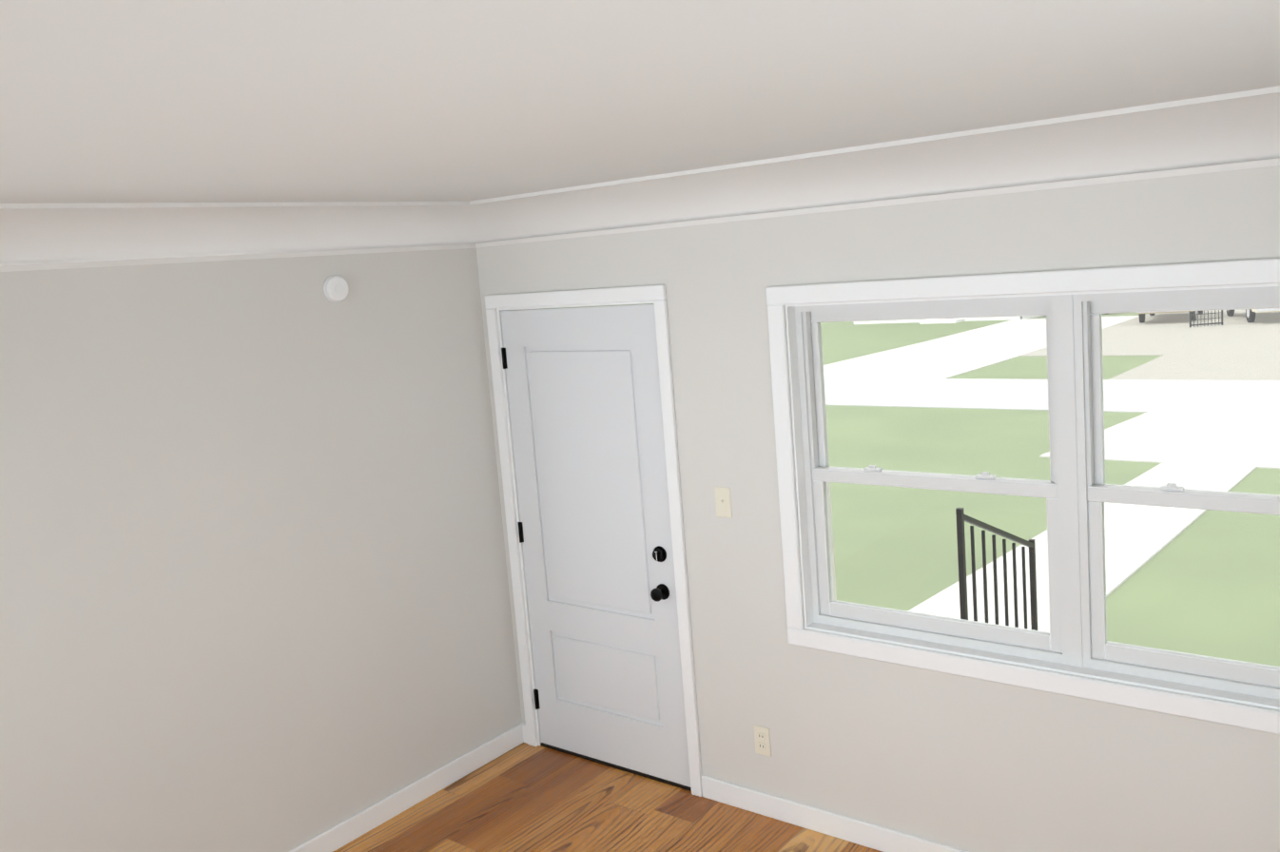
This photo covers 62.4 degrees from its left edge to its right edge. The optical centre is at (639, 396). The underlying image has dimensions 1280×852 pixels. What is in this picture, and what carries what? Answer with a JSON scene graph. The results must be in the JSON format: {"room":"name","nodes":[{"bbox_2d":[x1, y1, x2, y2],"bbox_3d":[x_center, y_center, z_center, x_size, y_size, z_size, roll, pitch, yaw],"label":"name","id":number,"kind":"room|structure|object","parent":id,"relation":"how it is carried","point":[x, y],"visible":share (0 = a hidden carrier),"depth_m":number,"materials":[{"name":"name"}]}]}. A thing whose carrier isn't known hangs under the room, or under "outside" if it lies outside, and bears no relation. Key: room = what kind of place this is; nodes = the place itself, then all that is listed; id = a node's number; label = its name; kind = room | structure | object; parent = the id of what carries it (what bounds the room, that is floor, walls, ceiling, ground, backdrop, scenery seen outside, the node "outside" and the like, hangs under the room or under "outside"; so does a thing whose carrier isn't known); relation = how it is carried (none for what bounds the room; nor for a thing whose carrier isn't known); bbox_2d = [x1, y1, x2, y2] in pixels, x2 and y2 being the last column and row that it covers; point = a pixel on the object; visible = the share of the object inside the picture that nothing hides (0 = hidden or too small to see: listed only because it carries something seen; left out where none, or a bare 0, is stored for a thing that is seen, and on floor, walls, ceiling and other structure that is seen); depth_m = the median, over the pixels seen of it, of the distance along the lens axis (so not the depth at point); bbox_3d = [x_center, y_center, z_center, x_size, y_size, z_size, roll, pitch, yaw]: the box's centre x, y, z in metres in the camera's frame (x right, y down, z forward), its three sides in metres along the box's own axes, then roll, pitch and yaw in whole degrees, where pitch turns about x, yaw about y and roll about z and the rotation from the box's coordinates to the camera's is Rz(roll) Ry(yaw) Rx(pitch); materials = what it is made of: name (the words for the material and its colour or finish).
{"room":"living room","nodes":[
{"label":"living room","id":0,"kind":"room"},
{"bbox_2d":[0,248,522,851],"bbox_3d":[-2.155,0.710,2.984,0.250,2.660,5.150,1,9,38],"label":"wall","id":1,"kind":"structure","parent":0,"point":[253,585],"depth_m":3.73,"materials":[{"name":"paint"}]},
{"bbox_2d":[0,201,475,271],"bbox_3d":[-2.072,-0.398,2.709,0.184,0.192,4.650,1,9,38],"label":"trim","id":2,"kind":"structure","parent":1,"relation":"attached to","point":[33,236],"depth_m":3.57,"materials":[{"name":"paint"}]},
{"bbox_2d":[323,274,348,302],"bbox_3d":[-1.150,-0.409,4.007,0.030,0.104,0.104,1,9,38],"label":"smoke detector","id":3,"kind":"object","parent":1,"relation":"attached to","point":[335,288],"visible":1,"depth_m":3.99,"materials":[{"name":"white plastic"}]},
{"bbox_2d":[289,722,527,851],"bbox_3d":[-1.029,1.663,4.217,0.030,0.090,1.635,1,9,38],"label":"baseboard","id":4,"kind":"structure","parent":1,"relation":"attached to","point":[335,838],"depth_m":4.34,"materials":[{"name":"white wood"}]},
{"bbox_2d":[333,742,882,851],"bbox_3d":[-0.415,2.020,1.859,4.420,0.120,5.150,1,9,38],"label":"floor","id":5,"kind":"structure","parent":0,"point":[523,797],"depth_m":4.14,"materials":[{"name":"brown wood"}]},
{"bbox_2d":[0,0,1279,203],"bbox_3d":[-0.614,-0.512,1.538,4.420,0.120,5.150,1,9,38],"label":"ceiling","id":6,"kind":"structure","parent":0,"point":[211,101],"depth_m":1.79,"materials":[{"name":"paint"}]},
{"bbox_2d":[475,165,1279,851],"bbox_3d":[0.986,0.384,3.600,3.920,2.660,0.250,1,9,38],"label":"wall","id":7,"kind":"structure","parent":0,"point":[962,763],"depth_m":3.60,"materials":[{"name":"paint"}]},
{"bbox_2d":[484,284,702,796],"bbox_3d":[-0.132,0.565,4.503,0.967,2.050,0.269,1,9,38],"label":"door frame","id":8,"kind":"structure","parent":7,"relation":"attached to","point":[654,295],"depth_m":4.24,"materials":[{"name":"white wood"}]},
{"bbox_2d":[500,303,690,787],"bbox_3d":[-0.207,0.611,4.415,0.844,1.962,0.109,1,9,38],"label":"door","id":9,"kind":"structure","parent":7,"relation":"in","point":[585,405],"depth_m":4.40,"materials":[{"name":"white painted wood"},{"name":"black metal hardware"}]},
{"bbox_2d":[540,742,691,791],"bbox_3d":[-0.080,1.579,4.596,0.843,0.013,0.138,1,9,38],"label":"door sill","id":10,"kind":"structure","parent":7,"relation":"attached to","point":[618,766],"depth_m":4.52,"materials":[{"name":"black"}]},
{"bbox_2d":[714,486,732,518],"bbox_3d":[0.309,0.397,3.964,0.070,0.115,0.016,1,9,38],"label":"light switch","id":11,"kind":"object","parent":7,"relation":"attached to","point":[723,504],"visible":1,"depth_m":3.96,"materials":[{"name":"beige plastic"}]},
{"bbox_2d":[753,724,771,756],"bbox_3d":[0.464,1.310,4.019,0.070,0.115,0.008,1,9,38],"label":"electrical outlet","id":12,"kind":"object","parent":7,"relation":"attached to","point":[762,740],"visible":1,"depth_m":4.01,"materials":[{"name":"beige plastic"}]},
{"bbox_2d":[700,775,968,851],"bbox_3d":[0.737,1.570,3.850,1.237,0.090,0.014,1,9,38],"label":"baseboard","id":13,"kind":"structure","parent":7,"relation":"attached to","point":[769,805],"depth_m":3.90,"materials":[{"name":"white wood"}]},
{"bbox_2d":[467,85,1279,248],"bbox_3d":[0.769,-0.696,3.287,3.510,0.192,0.184,1,9,38],"label":"trim","id":14,"kind":"structure","parent":7,"relation":"attached to","point":[1227,131],"depth_m":3.25,"materials":[{"name":"paint"}]},
{"bbox_2d":[765,257,1279,734],"bbox_3d":[1.332,0.264,3.240,1.995,1.305,0.189,1,9,38],"label":"window","id":15,"kind":"structure","parent":7,"relation":"in","point":[1076,492],"depth_m":3.27,"materials":[{"name":"white wood"}]},
{"label":"outside","id":16,"kind":"structure","parent":0,"visible":0},
{"bbox_2d":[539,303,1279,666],"bbox_3d":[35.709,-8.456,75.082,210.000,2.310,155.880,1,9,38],"label":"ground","id":17,"kind":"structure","parent":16,"point":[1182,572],"depth_m":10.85,"materials":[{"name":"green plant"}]},
{"bbox_2d":[853,315,1042,324],"bbox_3d":[17.005,-7.173,54.849,9.400,6.350,11.400,1,9,38],"label":"house","id":18,"kind":"structure","parent":17,"relation":"on","point":[941,320],"depth_m":50.51,"materials":[{"name":"white"}]},
{"bbox_2d":[907,462,1256,632],"bbox_3d":[4.735,1.315,10.443,1.100,0.622,9.100,1,9,38],"label":"walkway","id":19,"kind":"structure","parent":17,"relation":"on","point":[1154,514],"depth_m":9.56,"materials":[{"name":"white concrete"}]},
{"bbox_2d":[824,377,1279,414],"bbox_3d":[0.929,-0.235,30.985,210.000,0.168,5.400,1,9,38],"label":"road","id":20,"kind":"structure","parent":16,"point":[1022,402],"depth_m":24.00,"materials":[{"name":"white concrete"}]},
{"bbox_2d":[1018,309,1279,356],"bbox_3d":[46.098,-6.940,60.658,19.800,1.002,86.000,1,9,38],"label":"ground","id":21,"kind":"structure","parent":16,"point":[1204,337],"depth_m":35.74,"materials":[{"name":"beige concrete"}]},
{"bbox_2d":[1136,310,1202,322],"bbox_3d":[21.809,-4.140,43.299,2.004,1.840,5.780,0,9,32],"label":"truck","id":22,"kind":"object","parent":21,"relation":"on","point":[1141,315],"depth_m":41.31,"materials":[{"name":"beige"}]},
{"bbox_2d":[1189,310,1222,327],"bbox_3d":[20.785,-3.479,38.767,1.235,1.830,0.065,-4,7,1],"label":"fence","id":23,"kind":"object","parent":21,"relation":"on","point":[1204,319],"depth_m":38.84,"materials":[{"name":"black metal"}]},
{"bbox_2d":[1226,308,1279,322],"bbox_3d":[23.902,-3.927,40.269,2.004,1.840,5.780,-2,8,18],"label":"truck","id":24,"kind":"object","parent":21,"relation":"on","point":[1250,312],"depth_m":38.66,"materials":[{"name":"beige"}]},
{"bbox_2d":[1109,353,1279,380],"bbox_3d":[18.351,-0.686,24.498,12.600,0.152,6.000,1,9,38],"label":"ground","id":25,"kind":"structure","parent":16,"point":[1261,361],"depth_m":26.92,"materials":[{"name":"beige concrete"}]},
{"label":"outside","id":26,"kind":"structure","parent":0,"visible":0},
{"bbox_2d":[823,315,1138,378],"bbox_3d":[12.834,-2.019,38.898,5.500,0.277,22.000,1,9,38],"label":"ground","id":27,"kind":"structure","parent":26,"point":[999,350],"depth_m":35.60,"materials":[{"name":"white concrete"}]},
{"bbox_2d":[1039,411,1279,468],"bbox_3d":[11.981,0.693,14.718,10.500,0.472,6.600,1,9,38],"label":"apron","id":28,"kind":"object","parent":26,"point":[1262,423],"depth_m":16.41,"materials":[{"name":"white concrete"}]},
{"bbox_3d":[0.853,1.782,5.694,1.870,0.690,2.370,1,9,38],"label":"porch","id":29,"kind":"object","parent":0,"visible":0},
{"bbox_2d":[955,507,1037,630],"bbox_3d":[1.948,1.150,5.689,0.028,1.369,1.078,1,9,38],"label":"railing","id":30,"kind":"object","parent":29,"relation":"on","point":[1032,564],"depth_m":5.59,"materials":[{"name":"black metal"}]}
]}

